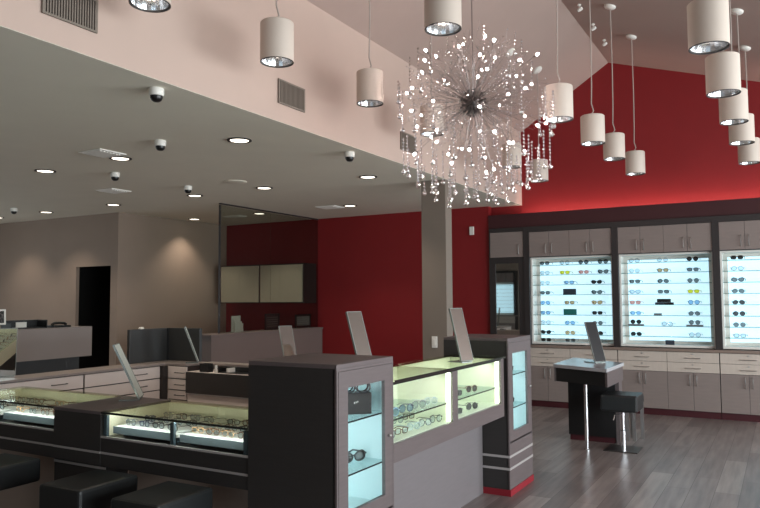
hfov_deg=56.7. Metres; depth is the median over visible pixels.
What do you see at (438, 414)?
eyeglasses
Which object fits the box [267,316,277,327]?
picture
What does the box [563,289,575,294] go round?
display card
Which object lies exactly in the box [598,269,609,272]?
eyeglasses
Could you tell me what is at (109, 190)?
ceiling vent
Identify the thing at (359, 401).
gift bag
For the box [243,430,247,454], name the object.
post
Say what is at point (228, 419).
eyeglasses
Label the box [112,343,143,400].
mirror
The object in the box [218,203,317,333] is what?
frame
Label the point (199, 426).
eyeglasses
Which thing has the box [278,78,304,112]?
air vent
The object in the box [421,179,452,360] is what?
column
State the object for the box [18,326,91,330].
countertop
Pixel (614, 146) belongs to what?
pendant lamp
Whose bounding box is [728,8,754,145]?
pendant lamp
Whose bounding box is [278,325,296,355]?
mirror
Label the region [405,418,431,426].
eyeglasses
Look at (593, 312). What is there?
eyeglasses
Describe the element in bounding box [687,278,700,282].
eyeglasses
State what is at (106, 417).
post
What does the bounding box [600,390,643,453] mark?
stool
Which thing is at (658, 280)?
eyeglasses
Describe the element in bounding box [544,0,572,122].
pendant lamp
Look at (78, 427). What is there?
display counter
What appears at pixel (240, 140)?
recessed light
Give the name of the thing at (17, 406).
eyeglasses
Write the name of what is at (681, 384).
base cabinet
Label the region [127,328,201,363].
privacy screen
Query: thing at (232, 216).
ceiling vent
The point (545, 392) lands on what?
base cabinet
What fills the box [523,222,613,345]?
display shelf
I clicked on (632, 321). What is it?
eyeglasses
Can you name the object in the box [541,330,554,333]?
eyeglasses
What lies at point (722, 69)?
pendant lamp
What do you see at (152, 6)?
pendant lamp
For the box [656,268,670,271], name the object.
eyeglasses
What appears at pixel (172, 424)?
post
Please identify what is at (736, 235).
display shelf
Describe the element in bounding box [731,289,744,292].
eyeglasses
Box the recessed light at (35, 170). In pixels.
[34,169,55,172]
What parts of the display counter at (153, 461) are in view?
rail, recess panel, panel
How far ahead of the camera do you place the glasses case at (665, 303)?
9.28 m
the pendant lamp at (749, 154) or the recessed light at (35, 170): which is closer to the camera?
the recessed light at (35, 170)
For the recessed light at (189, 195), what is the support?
in the ceiling at (57, 103)
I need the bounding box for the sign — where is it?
[665,340,674,344]
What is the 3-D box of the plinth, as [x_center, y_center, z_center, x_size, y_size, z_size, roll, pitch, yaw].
[3.456,0.955,9.496,0.200,0.022,0.060,-2,-4,30]
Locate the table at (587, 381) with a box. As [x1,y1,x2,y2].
[553,357,623,450]
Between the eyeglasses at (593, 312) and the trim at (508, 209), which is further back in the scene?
the trim at (508, 209)
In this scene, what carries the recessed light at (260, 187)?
in the ceiling at (57, 103)
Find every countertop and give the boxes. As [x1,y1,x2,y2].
[0,362,165,383]
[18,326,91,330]
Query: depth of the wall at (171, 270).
11.94 m
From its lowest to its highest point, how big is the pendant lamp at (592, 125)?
1.712 m
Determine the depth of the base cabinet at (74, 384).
6.34 m
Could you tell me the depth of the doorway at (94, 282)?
12.01 m
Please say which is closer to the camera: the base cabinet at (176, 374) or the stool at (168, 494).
the stool at (168, 494)
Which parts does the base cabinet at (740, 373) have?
door, drawer, drawer, door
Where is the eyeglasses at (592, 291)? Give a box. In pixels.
[591,290,604,293]
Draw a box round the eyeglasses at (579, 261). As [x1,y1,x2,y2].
[578,260,591,263]
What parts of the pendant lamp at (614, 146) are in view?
cord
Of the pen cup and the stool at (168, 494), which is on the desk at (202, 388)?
the pen cup
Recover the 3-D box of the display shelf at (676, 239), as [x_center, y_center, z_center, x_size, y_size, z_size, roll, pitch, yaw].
[3.768,0.394,9.382,1.245,1.695,0.324,-2,-4,30]
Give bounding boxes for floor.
[167,393,759,507]
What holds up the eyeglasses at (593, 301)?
on the display shelf at (573, 243)
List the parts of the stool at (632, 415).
leg, leg, leg, leg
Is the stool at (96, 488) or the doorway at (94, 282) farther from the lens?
the doorway at (94, 282)
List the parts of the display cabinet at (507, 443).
panel, panel, door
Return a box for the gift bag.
[348,383,371,414]
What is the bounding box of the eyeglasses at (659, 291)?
[658,290,671,292]
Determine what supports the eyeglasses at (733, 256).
on the display shelf at (736, 235)
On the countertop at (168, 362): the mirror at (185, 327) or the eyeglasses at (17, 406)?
the mirror at (185, 327)
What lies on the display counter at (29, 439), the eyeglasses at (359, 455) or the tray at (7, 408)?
the tray at (7, 408)
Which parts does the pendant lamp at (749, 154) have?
cord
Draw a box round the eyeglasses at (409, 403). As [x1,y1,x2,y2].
[393,403,413,412]
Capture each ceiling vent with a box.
[78,148,126,157]
[96,188,131,193]
[223,215,246,217]
[316,205,344,209]
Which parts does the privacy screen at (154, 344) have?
panel, panel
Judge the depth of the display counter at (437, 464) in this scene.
4.82 m
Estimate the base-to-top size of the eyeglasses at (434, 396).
0.048 m
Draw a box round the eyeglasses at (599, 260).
[598,259,610,263]
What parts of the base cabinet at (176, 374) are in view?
drawer, drawer, drawer, drawer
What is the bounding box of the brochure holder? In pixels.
[231,316,242,331]
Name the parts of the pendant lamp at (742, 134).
cord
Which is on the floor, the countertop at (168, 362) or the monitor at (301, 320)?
the countertop at (168, 362)
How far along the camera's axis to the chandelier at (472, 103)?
5.32 m
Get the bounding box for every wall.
[0,0,521,204]
[0,212,125,365]
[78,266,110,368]
[124,213,226,392]
[226,206,490,366]
[521,63,759,212]
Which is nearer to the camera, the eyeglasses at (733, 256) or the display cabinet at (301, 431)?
the display cabinet at (301, 431)
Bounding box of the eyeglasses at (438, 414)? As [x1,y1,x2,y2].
[416,414,441,422]
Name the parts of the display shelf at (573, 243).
post, door, door, panel frame, light panel, door, door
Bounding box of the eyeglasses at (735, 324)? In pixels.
[733,322,745,326]
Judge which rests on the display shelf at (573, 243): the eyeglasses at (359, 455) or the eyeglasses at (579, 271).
the eyeglasses at (579, 271)
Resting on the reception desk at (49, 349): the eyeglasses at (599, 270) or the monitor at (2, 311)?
the monitor at (2, 311)
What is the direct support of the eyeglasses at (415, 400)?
on the display counter at (437, 464)
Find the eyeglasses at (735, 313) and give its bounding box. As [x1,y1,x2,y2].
[732,311,746,315]
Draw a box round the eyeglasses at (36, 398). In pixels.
[35,398,54,403]
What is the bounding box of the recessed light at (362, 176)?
[359,175,376,178]
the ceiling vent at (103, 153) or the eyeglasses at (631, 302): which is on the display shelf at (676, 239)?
the eyeglasses at (631, 302)
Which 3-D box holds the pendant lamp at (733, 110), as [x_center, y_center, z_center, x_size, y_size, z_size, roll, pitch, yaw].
[2.988,-1.773,5.991,0.222,1.326,0.222,-2,-4,30]
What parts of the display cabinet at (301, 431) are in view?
panel, door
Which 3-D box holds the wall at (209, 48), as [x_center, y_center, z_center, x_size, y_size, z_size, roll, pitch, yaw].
[-2.048,-1.708,3.416,0.120,1.116,16.698,-2,-4,30]
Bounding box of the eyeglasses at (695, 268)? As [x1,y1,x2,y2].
[686,267,700,270]
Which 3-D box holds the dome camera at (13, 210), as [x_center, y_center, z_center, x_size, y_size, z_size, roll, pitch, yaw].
[-5.429,-0.636,10.440,0.096,0.090,0.096,-2,-4,30]
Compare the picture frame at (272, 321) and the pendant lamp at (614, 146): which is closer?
the pendant lamp at (614, 146)
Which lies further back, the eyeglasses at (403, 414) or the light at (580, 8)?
the light at (580, 8)
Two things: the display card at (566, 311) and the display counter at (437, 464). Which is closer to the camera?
the display counter at (437, 464)
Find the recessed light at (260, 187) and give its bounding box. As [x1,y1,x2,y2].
[256,186,272,189]
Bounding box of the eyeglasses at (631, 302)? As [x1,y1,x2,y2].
[629,301,642,303]
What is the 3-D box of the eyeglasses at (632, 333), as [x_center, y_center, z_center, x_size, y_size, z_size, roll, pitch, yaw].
[3.483,1.077,9.533,0.166,0.056,0.154,-2,-4,30]
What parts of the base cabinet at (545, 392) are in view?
door, drawer, drawer, door, drawer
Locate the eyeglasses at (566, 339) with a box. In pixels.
[565,338,578,341]
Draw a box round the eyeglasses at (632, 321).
[630,319,643,323]
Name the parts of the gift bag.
handle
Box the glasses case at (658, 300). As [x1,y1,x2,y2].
[657,299,670,301]
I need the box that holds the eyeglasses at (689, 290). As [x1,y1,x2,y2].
[687,289,701,292]
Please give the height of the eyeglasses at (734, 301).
0.056 m
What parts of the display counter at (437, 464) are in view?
panel, rail, post, panel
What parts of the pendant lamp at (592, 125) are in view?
cord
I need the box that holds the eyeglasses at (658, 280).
[657,279,670,282]
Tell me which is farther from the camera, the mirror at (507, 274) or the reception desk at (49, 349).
the mirror at (507, 274)
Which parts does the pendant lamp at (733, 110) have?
cord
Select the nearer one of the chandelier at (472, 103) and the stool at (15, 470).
the stool at (15, 470)
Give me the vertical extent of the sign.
0.060 m
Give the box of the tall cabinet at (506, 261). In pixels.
[489,227,524,334]
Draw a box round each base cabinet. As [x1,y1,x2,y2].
[0,375,82,392]
[82,366,159,398]
[168,365,199,402]
[531,347,617,407]
[618,350,721,419]
[720,353,759,421]
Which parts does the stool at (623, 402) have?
seat, foot plate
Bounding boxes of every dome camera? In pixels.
[10,208,17,213]
[110,172,119,180]
[149,86,163,102]
[155,139,165,150]
[184,185,191,192]
[344,151,354,161]
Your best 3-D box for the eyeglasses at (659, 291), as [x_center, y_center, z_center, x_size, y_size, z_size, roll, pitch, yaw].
[3.792,0.501,9.389,0.168,0.049,0.155,-2,-4,30]
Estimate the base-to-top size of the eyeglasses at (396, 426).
0.039 m
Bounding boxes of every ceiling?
[0,25,519,225]
[307,0,759,131]
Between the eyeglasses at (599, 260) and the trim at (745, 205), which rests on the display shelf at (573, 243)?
the eyeglasses at (599, 260)
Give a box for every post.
[104,415,109,435]
[170,422,175,445]
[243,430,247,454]
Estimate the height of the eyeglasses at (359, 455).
0.061 m
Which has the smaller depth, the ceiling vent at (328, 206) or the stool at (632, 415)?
the stool at (632, 415)
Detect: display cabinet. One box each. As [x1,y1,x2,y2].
[248,353,393,507]
[444,334,533,496]
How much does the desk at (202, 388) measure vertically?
0.802 m
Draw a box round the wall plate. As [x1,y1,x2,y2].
[432,336,436,347]
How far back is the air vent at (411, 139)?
7.32 m
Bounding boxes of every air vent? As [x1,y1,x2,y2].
[41,0,97,33]
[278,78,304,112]
[400,132,415,153]
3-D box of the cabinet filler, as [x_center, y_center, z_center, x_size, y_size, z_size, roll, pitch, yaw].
[-2.288,1.608,7.422,0.060,0.852,0.060,-2,-4,30]
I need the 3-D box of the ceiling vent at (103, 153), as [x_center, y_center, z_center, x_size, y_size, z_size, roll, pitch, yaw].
[-2.581,-0.933,6.554,0.300,0.019,0.300,-2,-4,30]
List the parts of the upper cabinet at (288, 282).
door, door, door, door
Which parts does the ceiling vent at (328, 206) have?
frame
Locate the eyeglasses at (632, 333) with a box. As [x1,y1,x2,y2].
[631,332,641,335]
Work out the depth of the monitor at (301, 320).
11.82 m
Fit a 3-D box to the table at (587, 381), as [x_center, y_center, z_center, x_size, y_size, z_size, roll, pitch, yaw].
[2.264,1.595,7.584,0.655,0.840,1.208,-2,-4,30]
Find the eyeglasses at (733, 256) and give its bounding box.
[730,255,744,258]
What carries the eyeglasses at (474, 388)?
on the display counter at (437, 464)
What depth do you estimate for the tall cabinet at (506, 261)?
10.33 m
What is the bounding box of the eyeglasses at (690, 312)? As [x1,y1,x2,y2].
[687,311,701,314]
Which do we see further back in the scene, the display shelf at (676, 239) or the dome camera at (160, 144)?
the display shelf at (676, 239)
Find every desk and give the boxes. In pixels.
[16,326,91,374]
[185,369,247,408]
[201,327,322,362]
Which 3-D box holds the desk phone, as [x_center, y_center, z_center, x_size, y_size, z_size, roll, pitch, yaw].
[-4.140,0.905,9.052,0.200,0.069,0.240,-2,-4,30]
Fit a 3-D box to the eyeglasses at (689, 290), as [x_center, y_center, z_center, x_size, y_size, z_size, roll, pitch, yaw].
[4.109,0.488,9.207,0.168,0.049,0.155,-2,-4,30]
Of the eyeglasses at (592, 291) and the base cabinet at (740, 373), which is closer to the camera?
the base cabinet at (740, 373)
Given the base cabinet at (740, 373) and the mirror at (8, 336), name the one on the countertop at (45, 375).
the mirror at (8, 336)
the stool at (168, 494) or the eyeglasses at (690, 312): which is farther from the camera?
the eyeglasses at (690, 312)
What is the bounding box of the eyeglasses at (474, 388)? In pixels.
[458,385,477,392]
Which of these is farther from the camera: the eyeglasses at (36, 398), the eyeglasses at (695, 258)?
the eyeglasses at (695, 258)
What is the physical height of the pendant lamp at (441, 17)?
1.624 m
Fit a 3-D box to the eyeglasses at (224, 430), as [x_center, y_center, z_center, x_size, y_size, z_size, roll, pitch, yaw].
[-0.816,0.999,3.941,0.107,0.036,0.099,-3,-4,35]
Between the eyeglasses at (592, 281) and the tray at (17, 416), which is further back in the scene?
the eyeglasses at (592, 281)
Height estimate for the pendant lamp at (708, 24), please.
1.358 m
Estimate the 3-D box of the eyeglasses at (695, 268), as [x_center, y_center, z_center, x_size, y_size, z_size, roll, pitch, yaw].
[4.107,0.203,9.225,0.168,0.049,0.155,-2,-4,30]
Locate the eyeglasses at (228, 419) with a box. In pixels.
[227,419,241,424]
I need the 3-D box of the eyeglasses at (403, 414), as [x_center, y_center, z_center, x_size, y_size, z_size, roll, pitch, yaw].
[0.150,1.081,4.722,0.135,0.039,0.124,3,-5,-44]
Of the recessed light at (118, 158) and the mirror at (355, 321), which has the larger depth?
the recessed light at (118, 158)
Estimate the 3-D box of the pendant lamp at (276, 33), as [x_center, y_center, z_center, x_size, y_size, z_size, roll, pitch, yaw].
[-0.686,-1.894,4.699,0.222,1.257,0.222,-2,-4,30]
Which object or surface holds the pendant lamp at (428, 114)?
hanging from the ceiling at (659, 27)
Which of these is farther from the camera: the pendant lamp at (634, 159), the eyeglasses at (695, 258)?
the eyeglasses at (695, 258)
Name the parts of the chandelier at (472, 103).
light arm, suspension rod, light arm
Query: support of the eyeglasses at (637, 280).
on the display shelf at (676, 239)
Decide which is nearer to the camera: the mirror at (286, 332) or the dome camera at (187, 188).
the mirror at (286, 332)
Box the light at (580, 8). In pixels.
[577,4,582,12]
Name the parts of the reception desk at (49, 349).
panel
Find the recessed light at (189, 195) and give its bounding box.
[187,194,202,196]
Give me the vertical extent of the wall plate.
0.130 m
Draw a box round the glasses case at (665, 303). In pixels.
[664,302,673,304]
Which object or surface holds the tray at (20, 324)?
on the reception desk at (49, 349)
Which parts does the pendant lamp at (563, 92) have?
cord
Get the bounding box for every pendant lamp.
[128,0,170,12]
[260,0,293,67]
[356,0,382,107]
[420,35,443,136]
[424,0,461,35]
[502,48,521,168]
[530,66,547,182]
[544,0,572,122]
[580,0,604,145]
[603,4,624,160]
[625,34,644,175]
[687,0,729,54]
[705,50,740,98]
[719,0,748,125]
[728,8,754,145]
[738,45,759,164]
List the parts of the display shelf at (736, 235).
post, door, panel frame, light panel, door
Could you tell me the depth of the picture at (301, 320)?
11.85 m
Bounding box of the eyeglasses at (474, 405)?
[462,402,477,409]
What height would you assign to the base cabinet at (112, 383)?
0.852 m
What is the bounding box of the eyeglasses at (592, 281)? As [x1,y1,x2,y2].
[591,280,604,283]
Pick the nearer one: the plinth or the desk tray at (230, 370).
the desk tray at (230, 370)
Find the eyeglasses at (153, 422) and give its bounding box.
[152,422,176,428]
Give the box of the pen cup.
[200,363,212,371]
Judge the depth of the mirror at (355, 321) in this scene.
4.29 m
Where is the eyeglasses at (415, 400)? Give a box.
[397,400,425,408]
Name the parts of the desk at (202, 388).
panel, under rail, drawer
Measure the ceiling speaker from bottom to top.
0.011 m
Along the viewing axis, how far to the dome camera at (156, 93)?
4.54 m
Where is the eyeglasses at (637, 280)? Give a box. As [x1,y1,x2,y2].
[628,279,642,282]
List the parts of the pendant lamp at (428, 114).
cord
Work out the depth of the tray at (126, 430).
4.22 m
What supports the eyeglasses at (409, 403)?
on the display counter at (437, 464)
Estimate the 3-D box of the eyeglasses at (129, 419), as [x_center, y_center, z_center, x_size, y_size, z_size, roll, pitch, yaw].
[-1.492,1.028,4.328,0.107,0.038,0.099,-3,-4,32]
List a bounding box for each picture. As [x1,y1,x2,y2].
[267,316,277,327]
[297,316,309,325]
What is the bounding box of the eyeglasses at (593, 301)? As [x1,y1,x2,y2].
[591,300,603,303]
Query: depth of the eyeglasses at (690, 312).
9.12 m
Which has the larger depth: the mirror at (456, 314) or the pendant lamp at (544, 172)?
the pendant lamp at (544, 172)
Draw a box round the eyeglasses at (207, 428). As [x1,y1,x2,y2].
[206,428,230,434]
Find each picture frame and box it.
[264,313,279,329]
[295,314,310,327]
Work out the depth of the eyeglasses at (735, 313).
8.88 m
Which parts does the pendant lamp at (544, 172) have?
cord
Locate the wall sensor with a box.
[469,227,473,234]
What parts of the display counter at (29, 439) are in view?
rail, recess panel, panel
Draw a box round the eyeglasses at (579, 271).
[578,270,591,273]
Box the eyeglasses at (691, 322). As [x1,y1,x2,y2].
[688,320,702,324]
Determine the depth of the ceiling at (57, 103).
6.82 m
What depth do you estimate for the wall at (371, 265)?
11.54 m
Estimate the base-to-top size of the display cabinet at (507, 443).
1.226 m
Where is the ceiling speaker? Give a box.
[224,180,246,183]
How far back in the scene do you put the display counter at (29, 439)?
4.86 m
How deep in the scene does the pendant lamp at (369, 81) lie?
5.72 m
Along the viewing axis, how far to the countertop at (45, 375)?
6.59 m
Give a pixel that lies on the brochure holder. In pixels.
(236, 323)
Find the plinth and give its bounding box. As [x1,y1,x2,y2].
[628,324,643,325]
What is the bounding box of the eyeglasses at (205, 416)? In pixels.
[204,416,225,422]
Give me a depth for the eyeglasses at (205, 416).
4.38 m
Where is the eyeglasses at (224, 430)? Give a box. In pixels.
[222,430,239,437]
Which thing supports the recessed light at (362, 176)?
in the ceiling at (57, 103)
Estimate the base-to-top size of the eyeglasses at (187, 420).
0.032 m
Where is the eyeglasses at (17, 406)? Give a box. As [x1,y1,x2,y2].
[17,406,37,411]
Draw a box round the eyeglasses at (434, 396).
[410,396,437,404]
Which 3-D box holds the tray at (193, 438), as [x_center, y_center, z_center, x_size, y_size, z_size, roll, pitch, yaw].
[-0.802,1.059,4.083,0.475,0.068,0.502,-2,-4,30]
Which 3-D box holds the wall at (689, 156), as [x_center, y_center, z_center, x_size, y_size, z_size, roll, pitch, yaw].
[5.769,-1.721,8.537,8.350,2.186,0.150,-2,-4,30]
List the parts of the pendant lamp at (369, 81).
cord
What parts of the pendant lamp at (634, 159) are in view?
cord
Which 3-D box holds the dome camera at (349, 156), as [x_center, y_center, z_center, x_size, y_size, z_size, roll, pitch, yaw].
[-0.285,-0.910,6.595,0.096,0.090,0.096,-2,-4,30]
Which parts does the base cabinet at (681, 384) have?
door, drawer, drawer, door, door, drawer, drawer, door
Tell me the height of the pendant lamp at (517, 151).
1.407 m
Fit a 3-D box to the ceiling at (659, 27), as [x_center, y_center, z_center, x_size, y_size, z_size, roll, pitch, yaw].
[1.644,-2.189,1.391,8.570,2.336,16.820,-2,-4,30]
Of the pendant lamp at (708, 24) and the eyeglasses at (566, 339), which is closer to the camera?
the pendant lamp at (708, 24)
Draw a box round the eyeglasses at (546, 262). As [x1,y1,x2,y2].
[539,261,552,264]
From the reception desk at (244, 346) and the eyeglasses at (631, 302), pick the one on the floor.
the reception desk at (244, 346)
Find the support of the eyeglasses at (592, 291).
on the display shelf at (573, 243)
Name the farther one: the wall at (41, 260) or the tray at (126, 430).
the wall at (41, 260)
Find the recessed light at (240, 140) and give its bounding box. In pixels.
[227,137,251,143]
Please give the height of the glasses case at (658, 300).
0.045 m
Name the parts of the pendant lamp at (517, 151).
cord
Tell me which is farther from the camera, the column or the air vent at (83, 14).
the column
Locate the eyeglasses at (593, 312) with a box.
[592,311,605,314]
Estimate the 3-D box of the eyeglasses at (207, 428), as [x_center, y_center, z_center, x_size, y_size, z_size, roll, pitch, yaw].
[-0.920,1.002,4.000,0.109,0.036,0.100,-2,-4,25]
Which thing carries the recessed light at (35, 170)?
in the ceiling at (57, 103)
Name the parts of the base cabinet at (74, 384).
drawer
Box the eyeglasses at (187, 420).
[186,420,208,425]
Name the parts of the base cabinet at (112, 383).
drawer, drawer, drawer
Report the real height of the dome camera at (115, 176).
0.090 m
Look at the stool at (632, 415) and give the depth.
7.61 m
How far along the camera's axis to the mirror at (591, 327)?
7.64 m
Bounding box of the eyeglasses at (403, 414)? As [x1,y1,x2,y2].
[393,412,413,419]
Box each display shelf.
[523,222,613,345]
[611,216,715,348]
[711,213,759,349]
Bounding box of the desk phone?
[47,322,70,327]
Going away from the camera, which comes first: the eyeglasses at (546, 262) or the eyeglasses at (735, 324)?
the eyeglasses at (735, 324)
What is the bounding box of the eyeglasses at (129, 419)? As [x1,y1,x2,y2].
[126,419,148,425]
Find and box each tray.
[0,398,59,419]
[1,320,46,328]
[3,403,72,424]
[113,415,231,442]
[180,421,247,449]
[218,366,248,374]
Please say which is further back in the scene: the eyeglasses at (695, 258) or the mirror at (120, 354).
the eyeglasses at (695, 258)
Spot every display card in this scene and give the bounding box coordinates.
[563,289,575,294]
[563,309,576,314]
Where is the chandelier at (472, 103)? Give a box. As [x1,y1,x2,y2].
[396,0,555,208]
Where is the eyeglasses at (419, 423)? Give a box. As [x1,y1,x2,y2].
[394,422,420,430]
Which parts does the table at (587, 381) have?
leg, panel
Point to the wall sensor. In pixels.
(471, 229)
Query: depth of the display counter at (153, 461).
4.05 m
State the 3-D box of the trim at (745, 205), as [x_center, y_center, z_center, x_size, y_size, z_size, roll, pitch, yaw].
[5.488,-0.631,8.432,8.813,0.200,0.180,-2,-4,30]
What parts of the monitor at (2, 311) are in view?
screen panel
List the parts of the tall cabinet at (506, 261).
panel, door, mirror frame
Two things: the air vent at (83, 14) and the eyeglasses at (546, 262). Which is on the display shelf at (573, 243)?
the eyeglasses at (546, 262)
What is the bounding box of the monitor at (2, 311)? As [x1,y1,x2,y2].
[0,309,5,324]
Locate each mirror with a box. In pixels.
[0,328,17,377]
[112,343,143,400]
[184,326,198,363]
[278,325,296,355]
[345,311,371,354]
[448,308,473,362]
[496,263,519,334]
[584,322,605,362]
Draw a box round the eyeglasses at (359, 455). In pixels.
[348,449,366,462]
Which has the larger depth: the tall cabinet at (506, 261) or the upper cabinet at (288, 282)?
the upper cabinet at (288, 282)
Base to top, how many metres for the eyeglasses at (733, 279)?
0.056 m
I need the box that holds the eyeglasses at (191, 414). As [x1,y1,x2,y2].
[190,414,211,420]
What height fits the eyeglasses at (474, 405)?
0.049 m
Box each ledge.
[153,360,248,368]
[531,344,759,353]
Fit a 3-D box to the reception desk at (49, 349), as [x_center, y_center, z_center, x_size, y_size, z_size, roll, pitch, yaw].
[-4.512,1.501,8.329,0.490,1.206,2.280,-2,-4,30]
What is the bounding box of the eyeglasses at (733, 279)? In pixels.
[731,277,745,281]
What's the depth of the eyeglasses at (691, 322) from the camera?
9.12 m
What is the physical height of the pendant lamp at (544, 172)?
1.480 m
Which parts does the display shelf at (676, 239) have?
post, door, door, panel frame, light panel, door, door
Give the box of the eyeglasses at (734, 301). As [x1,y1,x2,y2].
[732,300,745,303]
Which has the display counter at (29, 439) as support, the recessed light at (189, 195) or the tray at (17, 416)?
the tray at (17, 416)
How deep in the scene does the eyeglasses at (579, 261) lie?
9.88 m
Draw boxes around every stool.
[0,453,39,490]
[39,469,137,507]
[111,481,212,507]
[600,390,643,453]
[625,396,644,441]
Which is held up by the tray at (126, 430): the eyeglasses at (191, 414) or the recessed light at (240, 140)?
the eyeglasses at (191, 414)
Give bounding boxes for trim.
[488,197,759,228]
[491,205,521,214]
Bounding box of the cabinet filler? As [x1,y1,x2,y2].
[159,365,167,398]
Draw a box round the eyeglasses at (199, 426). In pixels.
[192,426,205,432]
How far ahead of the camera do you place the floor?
6.35 m
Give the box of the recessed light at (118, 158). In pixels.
[109,156,131,160]
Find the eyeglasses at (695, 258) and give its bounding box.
[686,256,697,260]
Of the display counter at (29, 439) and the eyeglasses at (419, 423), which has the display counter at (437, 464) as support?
the eyeglasses at (419, 423)
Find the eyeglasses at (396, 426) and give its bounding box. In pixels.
[394,426,408,434]
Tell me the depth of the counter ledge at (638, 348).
9.28 m
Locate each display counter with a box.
[0,388,114,507]
[53,396,170,479]
[100,402,247,507]
[393,356,505,507]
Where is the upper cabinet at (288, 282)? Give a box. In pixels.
[221,263,315,302]
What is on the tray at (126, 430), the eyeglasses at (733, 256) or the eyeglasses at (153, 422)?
the eyeglasses at (153, 422)

